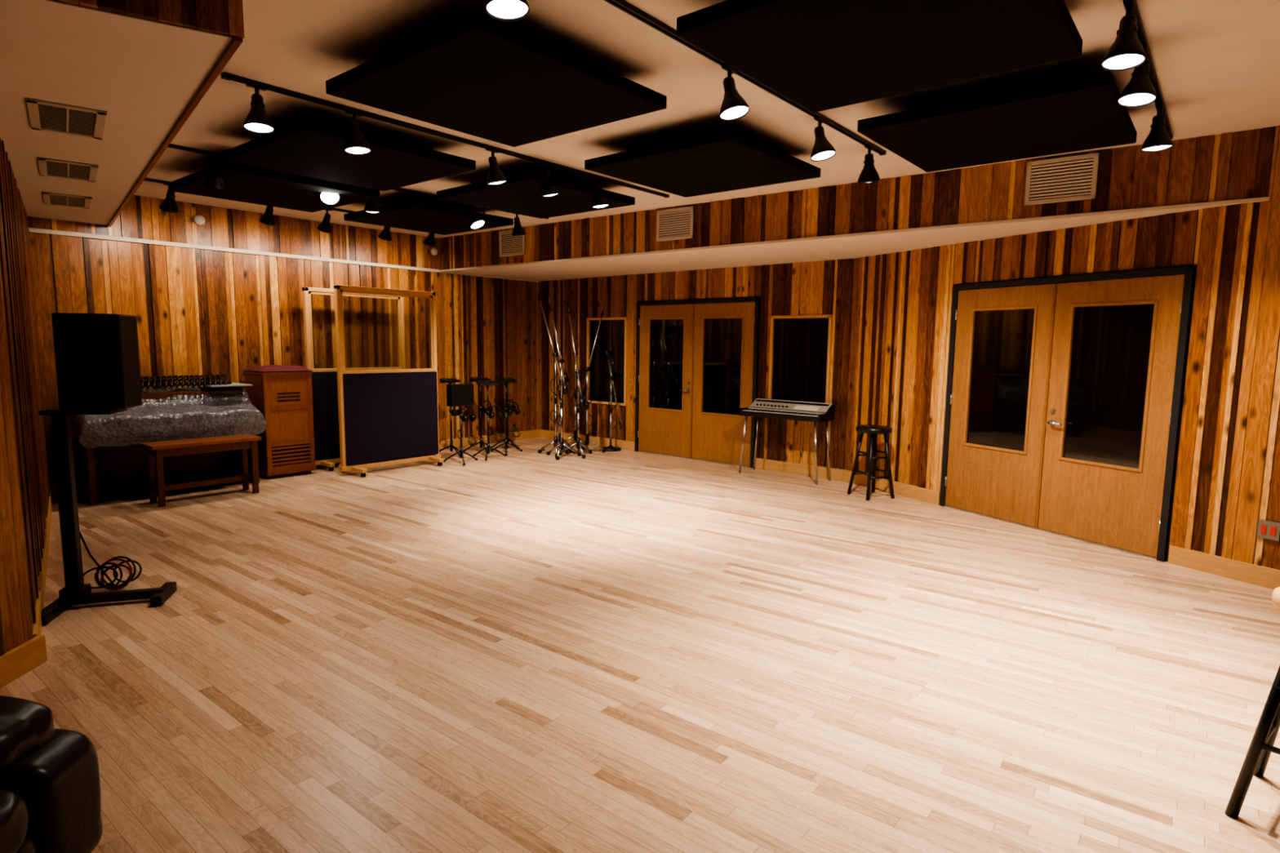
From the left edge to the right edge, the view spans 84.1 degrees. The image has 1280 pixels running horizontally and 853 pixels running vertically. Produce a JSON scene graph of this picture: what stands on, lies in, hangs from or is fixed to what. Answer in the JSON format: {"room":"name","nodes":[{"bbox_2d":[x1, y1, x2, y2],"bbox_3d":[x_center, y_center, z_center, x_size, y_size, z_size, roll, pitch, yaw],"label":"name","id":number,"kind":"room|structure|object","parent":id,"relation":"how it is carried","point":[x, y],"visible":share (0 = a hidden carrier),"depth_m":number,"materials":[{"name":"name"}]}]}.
{"room":"studio","nodes":[
{"label":"studio","id":0,"kind":"room"},
{"bbox_2d":[0,281,32,656],"bbox_3d":[-2.692,-0.015,0.352,0.127,2.969,5.715,0,7,-4],"label":"wall","id":1,"kind":"structure","parent":0,"point":[15,624],"depth_m":3.20,"materials":[{"name":"brown wood"}]},
{"bbox_2d":[0,635,47,688],"bbox_3d":[-2.655,1.393,0.540,0.035,0.130,5.755,0,7,-4],"label":"baseboard","id":2,"kind":"structure","parent":1,"relation":"attached to","point":[18,661],"depth_m":3.25,"materials":[{"name":"brown wood"}]},
{"bbox_2d":[0,137,50,631],"bbox_3d":[-4.317,-0.566,4.915,0.127,2.969,4.452,-5,9,-39],"label":"wall","id":3,"kind":"structure","parent":0,"point":[16,279],"depth_m":4.20,"materials":[{"name":"brown wood"}]},
{"bbox_2d":[32,484,53,637],"bbox_3d":[-4.292,0.840,5.113,0.037,0.130,4.452,-5,9,-39],"label":"baseboard","id":4,"kind":"structure","parent":3,"relation":"attached to","point":[37,630],"depth_m":4.27,"materials":[{"name":"brown wood"}]},
{"bbox_2d":[55,0,244,38],"bbox_3d":[-2.099,-1.551,2.186,1.523,0.329,0.031,-3,8,-31],"label":"wall","id":5,"kind":"structure","parent":0,"point":[225,17],"depth_m":2.50,"materials":[{"name":"brown wood"}]},
{"bbox_2d":[27,195,538,484],"bbox_3d":[-3.686,-1.047,9.109,0.127,2.969,6.335,6,9,39],"label":"wall","id":6,"kind":"structure","parent":0,"point":[200,312],"depth_m":8.24,"materials":[{"name":"brown wood"}]},
{"bbox_2d":[193,214,205,225],"bbox_3d":[-4.706,-2.206,7.581,0.038,0.110,0.110,6,9,39],"label":"smoke detector","id":7,"kind":"object","parent":6,"relation":"attached to","point":[198,220],"visible":1,"depth_m":7.57,"materials":[{"name":"white plastic"}]},
{"bbox_2d":[28,227,539,282],"bbox_3d":[-3.628,-2.070,8.951,0.047,0.040,6.335,6,9,39],"label":"trim","id":8,"kind":"structure","parent":6,"relation":"attached to","point":[31,229],"depth_m":7.84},
{"bbox_2d":[52,429,539,497],"bbox_3d":[-3.662,0.367,9.239,0.036,0.130,6.335,6,9,39],"label":"baseboard","id":9,"kind":"structure","parent":6,"relation":"attached to","point":[530,433],"depth_m":10.64,"materials":[{"name":"brown wood"}]},
{"bbox_2d":[430,247,438,255],"bbox_3d":[-2.842,-2.424,9.818,0.038,0.110,0.110,6,9,39],"label":"smoke detector","id":10,"kind":"object","parent":6,"relation":"attached to","point":[433,251],"visible":1,"depth_m":9.80,"materials":[{"name":"white plastic"}]},
{"bbox_2d":[0,437,1279,852],"bbox_3d":[1.595,1.220,3.026,18.996,0.002,16.500,6,8,38],"label":"floor","id":11,"kind":"structure","parent":0,"point":[527,651],"depth_m":3.33,"materials":[{"name":"brown wood"}]},
{"bbox_2d":[0,695,102,852],"bbox_3d":[-1.912,0.938,1.518,0.949,0.825,1.016,0,7,-7],"label":"leather armchair","id":12,"kind":"object","parent":11,"relation":"on","point":[51,793],"visible":1,"depth_m":1.86,"materials":[{"name":"black leather"}]},
{"bbox_2d":[38,312,176,626],"bbox_3d":[-3.038,0.212,3.983,0.550,1.670,0.440,-1,7,-17],"label":"speaker","id":13,"kind":"object","parent":11,"relation":"on","point":[96,355],"visible":0.94,"depth_m":3.90},
{"bbox_2d":[80,532,142,590],"bbox_3d":[-3.242,0.453,4.280,0.337,1.086,0.218,-4,8,-38],"label":"cable coil","id":14,"kind":"object","parent":11,"relation":"on","point":[110,586],"visible":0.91,"depth_m":4.32,"materials":[{"name":"rubber"}]},
{"bbox_2d":[70,373,267,505],"bbox_3d":[-4.779,0.070,7.206,0.723,1.164,1.621,6,9,39],"label":"piano","id":15,"kind":"object","parent":11,"relation":"on","point":[108,451],"visible":0.76,"depth_m":7.10,"materials":[{"name":"walnut wood"},{"name":"clear plastic sheeting"},{"name":"black metal"}]},
{"bbox_2d":[139,434,262,506],"bbox_3d":[-4.233,0.411,6.898,0.340,0.570,0.950,6,9,39],"label":"bench","id":16,"kind":"object","parent":11,"relation":"on","point":[159,450],"visible":1,"depth_m":6.76,"materials":[{"name":"brown wood"}]},
{"bbox_2d":[243,364,315,479],"bbox_3d":[-4.113,-0.075,8.114,0.515,1.257,0.565,6,9,39],"label":"cabinet","id":17,"kind":"object","parent":11,"relation":"on","point":[283,394],"visible":0.95,"depth_m":7.93,"materials":[{"name":"brown wood"}]},
{"bbox_2d":[302,286,405,471],"bbox_3d":[-3.501,-0.600,8.825,0.540,2.149,1.320,6,9,39],"label":"studio gobo","id":18,"kind":"object","parent":11,"relation":"on","point":[324,380],"visible":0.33,"depth_m":8.50,"materials":[{"name":"brown wood"}]},
{"bbox_2d":[333,284,443,477],"bbox_3d":[-2.986,-0.554,8.478,0.540,2.149,1.320,6,9,39],"label":"studio gobo","id":19,"kind":"object","parent":11,"relation":"on","point":[387,417],"visible":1,"depth_m":8.42,"materials":[{"name":"black fabric"}]},
{"bbox_2d":[439,377,462,456],"bbox_3d":[-2.542,-0.129,9.650,0.454,1.058,0.398,3,7,15],"label":"stand","id":20,"kind":"object","parent":11,"relation":"on","point":[453,412],"visible":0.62,"depth_m":9.60,"materials":[{"name":"black metal"}]},
{"bbox_2d":[443,383,477,465],"bbox_3d":[-2.266,-0.029,9.006,0.454,1.016,0.398,-2,7,-21],"label":"stand","id":21,"kind":"object","parent":11,"relation":"on","point":[460,395],"visible":0.99,"depth_m":9.02,"materials":[{"name":"black metal"}]},
{"bbox_2d":[462,377,493,452],"bbox_3d":[-2.211,-0.169,10.028,0.454,1.058,0.398,4,7,27],"label":"stand","id":22,"kind":"object","parent":11,"relation":"on","point":[482,410],"visible":0.76,"depth_m":9.97,"materials":[{"name":"black metal"}]},
{"bbox_2d":[472,380,506,460],"bbox_3d":[-1.978,-0.095,9.500,0.398,1.038,0.454,-4,8,-34],"label":"stand","id":23,"kind":"object","parent":11,"relation":"on","point":[490,415],"visible":1,"depth_m":9.46,"materials":[{"name":"black metal"}]},
{"bbox_2d":[490,377,519,449],"bbox_3d":[-1.933,-0.203,10.437,0.454,1.038,0.398,2,7,10],"label":"stand","id":24,"kind":"object","parent":11,"relation":"on","point":[513,407],"visible":0.62,"depth_m":10.38,"materials":[{"name":"black metal"}]},
{"bbox_2d":[490,377,522,455],"bbox_3d":[-1.824,-0.149,9.943,0.398,1.048,0.454,-5,9,-40],"label":"stand","id":25,"kind":"object","parent":11,"relation":"on","point":[508,411],"visible":0.98,"depth_m":9.89,"materials":[{"name":"black metal"}]},
{"bbox_2d":[537,293,572,457],"bbox_3d":[-1.181,-0.718,9.810,0.515,2.210,0.464,6,8,36],"label":"boom microphone stand","id":26,"kind":"object","parent":11,"relation":"on","point":[555,355],"visible":0.88,"depth_m":9.77,"materials":[{"name":"silver metal"}]},
{"bbox_2d":[541,289,573,453],"bbox_3d":[-1.145,-0.785,10.100,0.452,2.277,0.464,3,7,19],"label":"boom microphone stand","id":27,"kind":"object","parent":11,"relation":"on","point":[561,349],"visible":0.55,"depth_m":10.04,"materials":[{"name":"silver metal"}]},
{"bbox_2d":[546,303,581,459],"bbox_3d":[-1.051,-0.621,9.598,0.464,2.069,0.490,-4,8,-36],"label":"boom microphone stand","id":28,"kind":"object","parent":11,"relation":"on","point":[564,388],"visible":1,"depth_m":9.56,"materials":[{"name":"silver metal"}]},
{"bbox_2d":[557,301,586,449],"bbox_3d":[-0.969,-0.759,10.482,0.452,2.140,0.464,2,7,8],"label":"boom microphone stand","id":29,"kind":"object","parent":11,"relation":"on","point":[575,436],"visible":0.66,"depth_m":10.46,"materials":[{"name":"silver metal"}]},
{"bbox_2d":[559,307,592,458],"bbox_3d":[-0.849,-0.607,9.720,0.452,2.019,0.464,4,7,25],"label":"boom microphone stand","id":30,"kind":"object","parent":11,"relation":"on","point":[582,404],"visible":0.98,"depth_m":9.69,"materials":[{"name":"silver metal"}]},
{"bbox_2d":[572,310,605,453],"bbox_3d":[-0.739,-0.625,9.993,0.453,1.995,0.464,4,8,28],"label":"boom microphone stand","id":31,"kind":"object","parent":11,"relation":"on","point":[587,440],"visible":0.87,"depth_m":10.07,"materials":[{"name":"silver metal"}]},
{"bbox_2d":[600,348,622,451],"bbox_3d":[-0.419,-0.387,10.262,0.310,1.468,0.310,-3,8,-31],"label":"boom microphone stand","id":32,"kind":"object","parent":11,"relation":"on","point":[611,448],"visible":0.98,"depth_m":10.24,"materials":[{"name":"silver metal"}]},
{"bbox_2d":[738,398,835,484],"bbox_3d":[1.706,0.151,8.350,1.060,0.894,0.364,6,9,41],"label":"piano","id":33,"kind":"object","parent":11,"relation":"on","point":[810,411],"visible":1,"depth_m":8.22,"materials":[{"name":"black metal"}]},
{"bbox_2d":[847,424,894,500],"bbox_3d":[2.396,0.362,7.318,0.358,0.733,0.358,-2,7,-20],"label":"bar stool","id":34,"kind":"object","parent":11,"relation":"on","point":[874,429],"visible":1,"depth_m":7.24,"materials":[{"name":"black wood"}]},
{"bbox_2d":[1225,586,1279,818],"bbox_3d":[2.239,0.930,2.300,0.401,0.763,0.401,-5,9,-39],"label":"bar stool","id":35,"kind":"object","parent":11,"relation":"on","point":[1261,746],"visible":1,"depth_m":2.34,"materials":[{"name":"black wood"}]},
{"bbox_2d":[538,258,853,469],"bbox_3d":[0.397,-1.080,9.803,5.324,2.969,0.127,6,9,41],"label":"wall","id":36,"kind":"structure","parent":0,"point":[824,287],"depth_m":9.10,"materials":[{"name":"brown wood"}]},
{"bbox_2d":[539,429,634,450],"bbox_3d":[-0.855,0.199,10.964,2.080,0.130,0.034,6,9,41],"label":"baseboard","id":37,"kind":"structure","parent":36,"relation":"attached to","point":[602,442],"depth_m":10.77,"materials":[{"name":"brown wood"}]},
{"bbox_2d":[586,317,626,405],"bbox_3d":[-0.497,-0.969,10.529,0.810,1.280,0.035,6,9,41],"label":"window","id":38,"kind":"structure","parent":36,"relation":"in","point":[612,331],"depth_m":10.54,"materials":[{"name":"black glass"}]},
{"bbox_2d":[635,297,760,467],"bbox_3d":[0.690,-0.617,9.486,1.998,2.130,0.095,6,9,41],"label":"door","id":39,"kind":"structure","parent":36,"relation":"in","point":[697,360],"depth_m":9.44,"materials":[{"name":"brown wood"}]},
{"bbox_2d":[755,457,842,480],"bbox_3d":[1.910,0.510,8.576,1.174,0.130,0.035,6,9,41],"label":"baseboard","id":40,"kind":"structure","parent":36,"relation":"attached to","point":[762,464],"depth_m":8.56,"materials":[{"name":"brown wood"}]},
{"bbox_2d":[768,314,832,403],"bbox_3d":[1.897,-0.774,8.451,0.800,1.090,0.034,6,9,41],"label":"window","id":41,"kind":"structure","parent":36,"relation":"in","point":[800,357],"depth_m":8.45,"materials":[{"name":"black glass"}]},
{"bbox_2d":[133,0,1279,238],"bbox_3d":[-0.131,-1.954,3.990,9.086,0.100,15.227,-2,7,-19],"label":"ceiling","id":42,"kind":"structure","parent":0,"point":[1216,63],"depth_m":3.90,"materials":[{"name":"paint"}]},
{"bbox_2d":[0,0,233,225],"bbox_3d":[-3.564,-1.828,4.418,4.170,0.328,5.210,1,7,0],"label":"ceiling bulkhead","id":43,"kind":"object","parent":42,"relation":"attached to","point":[145,73],"depth_m":3.11,"materials":[{"name":"white paint"}]},
{"bbox_2d":[26,97,106,139],"bbox_3d":[-2.912,-1.556,3.608,0.300,0.010,0.600,-5,9,-39],"label":"ceiling vent","id":44,"kind":"object","parent":43,"relation":"in","point":[45,116],"depth_m":3.58,"materials":[{"name":"beige metal"}]},
{"bbox_2d":[42,191,92,208],"bbox_3d":[-4.629,-1.824,5.734,0.300,0.010,0.600,-5,9,-39],"label":"ceiling vent","id":45,"kind":"object","parent":43,"relation":"in","point":[49,198],"depth_m":5.71,"materials":[{"name":"beige metal"}]},
{"bbox_2d":[37,157,98,182],"bbox_3d":[-3.780,-1.692,4.691,0.300,0.010,0.600,-5,9,-39],"label":"ceiling vent","id":46,"kind":"object","parent":43,"relation":"in","point":[48,167],"depth_m":4.66,"materials":[{"name":"beige metal"}]},
{"bbox_2d":[107,35,242,226],"bbox_3d":[-3.361,-1.861,4.790,0.025,0.342,5.859,-5,9,-40],"label":"trim","id":47,"kind":"structure","parent":43,"relation":"attached to","point":[235,43],"depth_m":3.41,"materials":[{"name":"brown wood"}]},
{"bbox_2d":[143,177,355,213],"bbox_3d":[-3.511,-2.340,7.506,0.044,0.026,3.495,6,9,39],"label":"track","id":48,"kind":"object","parent":42,"relation":"attached to","point":[145,179],"visible":0.02,"depth_m":6.48,"materials":[{"name":"black metal"}]},
{"bbox_2d":[159,183,179,213],"bbox_3d":[-4.361,-2.106,6.579,0.171,0.251,0.154,3,7,19],"label":"track spotlight","id":49,"kind":"object","parent":48,"relation":"attached to","point":[169,204],"visible":0.86,"depth_m":6.53,"materials":[{"name":"black metal"}]},
{"bbox_2d":[258,205,275,226],"bbox_3d":[-3.809,-2.177,7.247,0.154,0.251,0.171,-3,8,-30],"label":"track spotlight","id":50,"kind":"object","parent":48,"relation":"attached to","point":[268,218],"visible":0.87,"depth_m":7.20,"materials":[{"name":"black metal"}]},
{"bbox_2d":[316,208,332,233],"bbox_3d":[-3.429,-2.226,7.708,0.154,0.251,0.170,-3,8,-30],"label":"track spotlight","id":51,"kind":"object","parent":48,"relation":"attached to","point":[325,226],"visible":0.99,"depth_m":7.66,"materials":[{"name":"black metal"}]},
{"bbox_2d":[377,226,391,240],"bbox_3d":[-2.972,-2.285,8.262,0.154,0.251,0.170,-3,8,-30],"label":"track spotlight","id":52,"kind":"object","parent":48,"relation":"attached to","point":[385,234],"visible":0.71,"depth_m":8.22,"materials":[{"name":"black metal"}]},
{"bbox_2d":[422,232,435,246],"bbox_3d":[-2.591,-2.334,8.723,0.154,0.251,0.170,-3,8,-29],"label":"track spotlight","id":53,"kind":"object","parent":48,"relation":"attached to","point":[429,241],"visible":0.77,"depth_m":8.68,"materials":[{"name":"black metal"}]},
{"bbox_2d":[168,161,379,212],"bbox_3d":[-3.145,-2.095,6.113,1.240,0.180,1.240,6,9,39],"label":"ceiling panel","id":54,"kind":"object","parent":42,"relation":"attached to","point":[243,183],"visible":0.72,"depth_m":5.94,"materials":[{"name":"black fabric"}]},
{"bbox_2d":[223,114,475,191],"bbox_3d":[-2.067,-1.962,5.080,1.240,0.180,1.240,6,9,39],"label":"ceiling panel","id":55,"kind":"object","parent":42,"relation":"attached to","point":[306,147],"visible":0.99,"depth_m":4.93,"materials":[{"name":"black fabric"}]},
{"bbox_2d":[167,143,548,219],"bbox_3d":[-2.302,-2.223,6.627,0.042,0.026,3.851,6,9,40],"label":"track","id":56,"kind":"object","parent":42,"relation":"attached to","point":[172,146],"visible":0.17,"depth_m":5.45,"materials":[{"name":"black metal"}]},
{"bbox_2d":[202,154,225,190],"bbox_3d":[-3.317,-1.977,5.556,0.196,0.246,0.154,4,8,29],"label":"track spotlight","id":57,"kind":"object","parent":56,"relation":"attached to","point":[215,183],"visible":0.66,"depth_m":5.52,"materials":[{"name":"black metal"}]},
{"bbox_2d":[320,192,339,204],"bbox_3d":[-2.687,-2.035,6.110,0.154,0.244,0.199,-5,9,-41],"label":"track spotlight","id":58,"kind":"object","parent":56,"relation":"hanging from","point":[327,198],"visible":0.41,"depth_m":6.09,"materials":[{"name":"white glass"}]},
{"bbox_2d":[363,198,381,213],"bbox_3d":[-2.453,-2.078,6.497,0.156,0.242,0.154,1,7,0],"label":"track spotlight","id":59,"kind":"object","parent":56,"relation":"hanging from","point":[371,206],"visible":0.59,"depth_m":6.45,"materials":[{"name":"black metal"}]},
{"bbox_2d":[468,204,484,229],"bbox_3d":[-1.685,-2.156,7.279,0.182,0.251,0.155,1,7,0],"label":"track spotlight","id":60,"kind":"object","parent":56,"relation":"hanging from","point":[475,224],"visible":0.64,"depth_m":7.26,"materials":[{"name":"white glass"}]},
{"bbox_2d":[511,213,525,235],"bbox_3d":[-1.336,-2.213,7.804,0.157,0.249,0.152,-2,7,-24],"label":"track spotlight","id":61,"kind":"object","parent":56,"relation":"hanging from","point":[517,230],"visible":0.98,"depth_m":7.75,"materials":[{"name":"black metal"}]},
{"bbox_2d":[343,194,513,235],"bbox_3d":[-2.223,-2.245,7.494,1.240,0.180,1.240,6,9,39],"label":"ceiling panel","id":62,"kind":"object","parent":42,"relation":"attached to","point":[415,215],"visible":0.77,"depth_m":7.30,"materials":[{"name":"black fabric"}]},
{"bbox_2d":[221,71,669,198],"bbox_3d":[-0.994,-2.056,5.330,0.041,0.026,3.933,6,9,39],"label":"track","id":63,"kind":"object","parent":42,"relation":"attached to","point":[226,76],"visible":1,"depth_m":4.72,"materials":[{"name":"black metal"}]},
{"bbox_2d":[243,83,274,133],"bbox_3d":[-2.135,-1.780,3.964,0.156,0.240,0.155,1,7,0],"label":"track spotlight","id":64,"kind":"object","parent":63,"relation":"attached to","point":[256,121],"visible":1,"depth_m":3.94,"materials":[{"name":"black metal"}]},
{"bbox_2d":[344,110,371,155],"bbox_3d":[-1.759,-1.828,4.412,0.155,0.240,0.156,1,7,0],"label":"track spotlight","id":65,"kind":"object","parent":63,"relation":"attached to","point":[356,144],"visible":1,"depth_m":4.38,"materials":[{"name":"black metal"}]},
{"bbox_2d":[485,148,507,184],"bbox_3d":[-1.060,-1.915,5.262,0.154,0.246,0.154,1,7,0],"label":"track spotlight","id":66,"kind":"object","parent":63,"relation":"attached to","point":[495,176],"visible":1,"depth_m":5.21,"materials":[{"name":"black metal"}]},
{"bbox_2d":[541,163,559,196],"bbox_3d":[-0.715,-1.959,5.677,0.154,0.247,0.154,1,7,0],"label":"track spotlight","id":67,"kind":"object","parent":63,"relation":"hanging from","point":[548,190],"visible":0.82,"depth_m":5.62,"materials":[{"name":"black metal"}]},
{"bbox_2d":[591,177,609,208],"bbox_3d":[-0.339,-2.008,6.112,0.154,0.243,0.155,1,7,0],"label":"track spotlight","id":68,"kind":"object","parent":63,"relation":"hanging from","point":[597,202],"visible":0.76,"depth_m":6.07,"materials":[{"name":"black metal"}]},
{"bbox_2d":[325,11,666,146],"bbox_3d":[-0.729,-1.784,3.689,1.240,0.180,1.240,6,9,39],"label":"ceiling panel","id":69,"kind":"object","parent":42,"relation":"attached to","point":[477,74],"visible":1,"depth_m":3.50,"materials":[{"name":"black fabric"}]},
{"bbox_2d":[436,164,635,218],"bbox_3d":[-0.915,-2.091,6.312,1.240,0.180,1.240,6,9,39],"label":"ceiling panel","id":70,"kind":"object","parent":42,"relation":"attached to","point":[521,194],"visible":0.98,"depth_m":6.14,"materials":[{"name":"black fabric"}]},
{"bbox_2d":[584,124,820,197],"bbox_3d":[0.473,-1.944,5.189,1.240,0.180,1.240,6,9,39],"label":"ceiling panel","id":71,"kind":"object","parent":42,"relation":"attached to","point":[721,161],"visible":1,"depth_m":5.01,"materials":[{"name":"black fabric"}]},
{"bbox_2d":[603,0,886,155],"bbox_3d":[0.519,-1.848,3.696,0.041,0.026,3.990,6,9,39],"label":"track","id":72,"kind":"object","parent":42,"relation":"attached to","point":[622,5],"visible":0.88,"depth_m":3.52,"materials":[{"name":"black metal"}]},
{"bbox_2d":[484,0,529,21],"bbox_3d":[-0.469,-1.591,2.507,0.156,0.240,0.156,1,7,0],"label":"track spotlight","id":73,"kind":"object","parent":72,"relation":"attached to","point":[500,10],"visible":1,"depth_m":2.51,"materials":[{"name":"black metal"}]},
{"bbox_2d":[719,64,749,120],"bbox_3d":[0.485,-1.706,3.619,0.153,0.246,0.154,1,7,0],"label":"track spotlight","id":74,"kind":"object","parent":72,"relation":"attached to","point":[733,107],"visible":1,"depth_m":3.60,"materials":[{"name":"black metal"}]},
{"bbox_2d":[810,116,835,161],"bbox_3d":[1.146,-1.791,4.413,0.154,0.246,0.154,1,7,0],"label":"track spotlight","id":75,"kind":"object","parent":72,"relation":"attached to","point":[822,150],"visible":1,"depth_m":4.40,"materials":[{"name":"black metal"}]},
{"bbox_2d":[857,145,879,182],"bbox_3d":[1.645,-1.860,5.074,0.154,0.249,0.167,1,7,0],"label":"track spotlight","id":76,"kind":"object","parent":72,"relation":"attached to","point":[868,174],"visible":1,"depth_m":5.02,"materials":[{"name":"black metal"}]},
{"bbox_2d":[676,0,1082,112],"bbox_3d":[1.020,-1.676,2.944,1.240,0.180,1.240,6,9,39],"label":"ceiling panel","id":77,"kind":"object","parent":42,"relation":"attached to","point":[820,55],"visible":1,"depth_m":2.91,"materials":[{"name":"black fabric"}]},
{"bbox_2d":[857,69,1137,172],"bbox_3d":[2.142,-1.811,4.216,1.240,0.180,1.240,6,9,39],"label":"ceiling panel","id":78,"kind":"object","parent":42,"relation":"attached to","point":[1082,113],"visible":0.96,"depth_m":4.03,"materials":[{"name":"black fabric"}]},
{"bbox_2d":[1122,0,1173,138],"bbox_3d":[2.393,-1.787,3.369,0.040,0.026,3.600,6,9,39],"label":"track","id":79,"kind":"object","parent":42,"relation":"attached to","point":[1140,33],"visible":0.42,"depth_m":3.61,"materials":[{"name":"black metal"}]},
{"bbox_2d":[1100,0,1146,71],"bbox_3d":[1.991,-1.608,2.908,0.155,0.240,0.155,1,7,0],"label":"track spotlight","id":80,"kind":"object","parent":79,"relation":"attached to","point":[1126,52],"visible":1,"depth_m":2.89,"materials":[{"name":"black metal"}]},
{"bbox_2d":[1116,46,1156,107],"bbox_3d":[2.356,-1.654,3.350,0.154,0.242,0.155,1,7,0],"label":"track spotlight","id":81,"kind":"object","parent":79,"relation":"attached to","point":[1140,91],"visible":0.89,"depth_m":3.33,"materials":[{"name":"black metal"}]},
{"bbox_2d":[1140,104,1173,151],"bbox_3d":[3.029,-1.740,4.143,0.156,0.240,0.156,1,7,0],"label":"track spotlight","id":82,"kind":"object","parent":79,"relation":"attached to","point":[1157,139],"visible":1,"depth_m":4.11,"materials":[{"name":"black metal"}]},
{"bbox_2d":[448,198,1235,281],"bbox_3d":[1.147,-1.908,7.896,8.758,0.044,1.877,6,9,39],"label":"ceiling soffit","id":83,"kind":"structure","parent":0,"point":[851,247],"depth_m":7.51,"materials":[{"name":"paint"}]},
{"bbox_2d":[437,126,1275,270],"bbox_3d":[0.636,-2.048,7.256,8.761,0.450,0.080,6,8,38],"label":"wall","id":84,"kind":"structure","parent":0,"point":[1237,165],"depth_m":5.93,"materials":[{"name":"brown wood"}]},
{"bbox_2d":[498,228,524,257],"bbox_3d":[-1.615,-2.312,8.940,0.460,0.320,0.018,6,8,38],"label":"air vent","id":85,"kind":"object","parent":84,"relation":"in","point":[509,245],"visible":0.92,"depth_m":8.95,"materials":[{"name":"metal"}]},
{"bbox_2d":[656,206,693,241],"bbox_3d":[0.362,-2.110,7.403,0.460,0.320,0.018,6,8,38],"label":"air vent","id":86,"kind":"object","parent":84,"relation":"in","point":[676,224],"visible":1,"depth_m":7.40,"materials":[{"name":"metal"}]},
{"bbox_2d":[439,196,1269,271],"bbox_3d":[0.615,-1.822,7.260,8.761,0.024,0.043,6,8,38],"label":"trim","id":87,"kind":"structure","parent":84,"relation":"attached to","point":[1266,198],"depth_m":5.87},
{"bbox_2d":[1024,152,1099,205],"bbox_3d":[3.119,-1.827,5.259,0.460,0.320,0.018,6,8,38],"label":"air vent","id":88,"kind":"object","parent":84,"relation":"in","point":[1073,178],"visible":1,"depth_m":5.25,"materials":[{"name":"metal"}]},
{"bbox_2d":[844,125,1279,569],"bbox_3d":[3.757,-0.526,5.396,0.126,2.969,6.002,-3,7,-26],"label":"wall","id":89,"kind":"structure","parent":0,"point":[1228,473],"depth_m":5.08,"materials":[{"name":"brown wood"}]},
{"bbox_2d":[842,469,940,504],"bbox_3d":[2.653,0.634,7.595,0.036,0.130,1.362,-3,7,-26],"label":"baseboard","id":90,"kind":"structure","parent":89,"relation":"attached to","point":[882,484],"depth_m":7.42,"materials":[{"name":"brown wood"}]},
{"bbox_2d":[939,265,1196,561],"bbox_3d":[3.398,-0.173,5.957,0.095,2.130,1.998,-3,7,-27],"label":"door","id":91,"kind":"structure","parent":89,"relation":"in","point":[1064,394],"depth_m":5.77,"materials":[{"name":"brown wood"}]},
{"bbox_2d":[1168,545,1279,589],"bbox_3d":[4.454,1.071,4.027,0.034,0.130,2.600,-3,7,-27],"label":"baseboard","id":92,"kind":"structure","parent":89,"relation":"attached to","point":[1260,575],"depth_m":4.86,"materials":[{"name":"brown wood"}]},
{"bbox_2d":[1256,519,1279,541],"bbox_3d":[4.112,0.678,4.640,0.012,0.120,0.120,-3,7,-27],"label":"wall outlet","id":93,"kind":"object","parent":89,"relation":"attached to","point":[1268,530],"visible":1,"depth_m":4.64,"materials":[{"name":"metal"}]}
]}

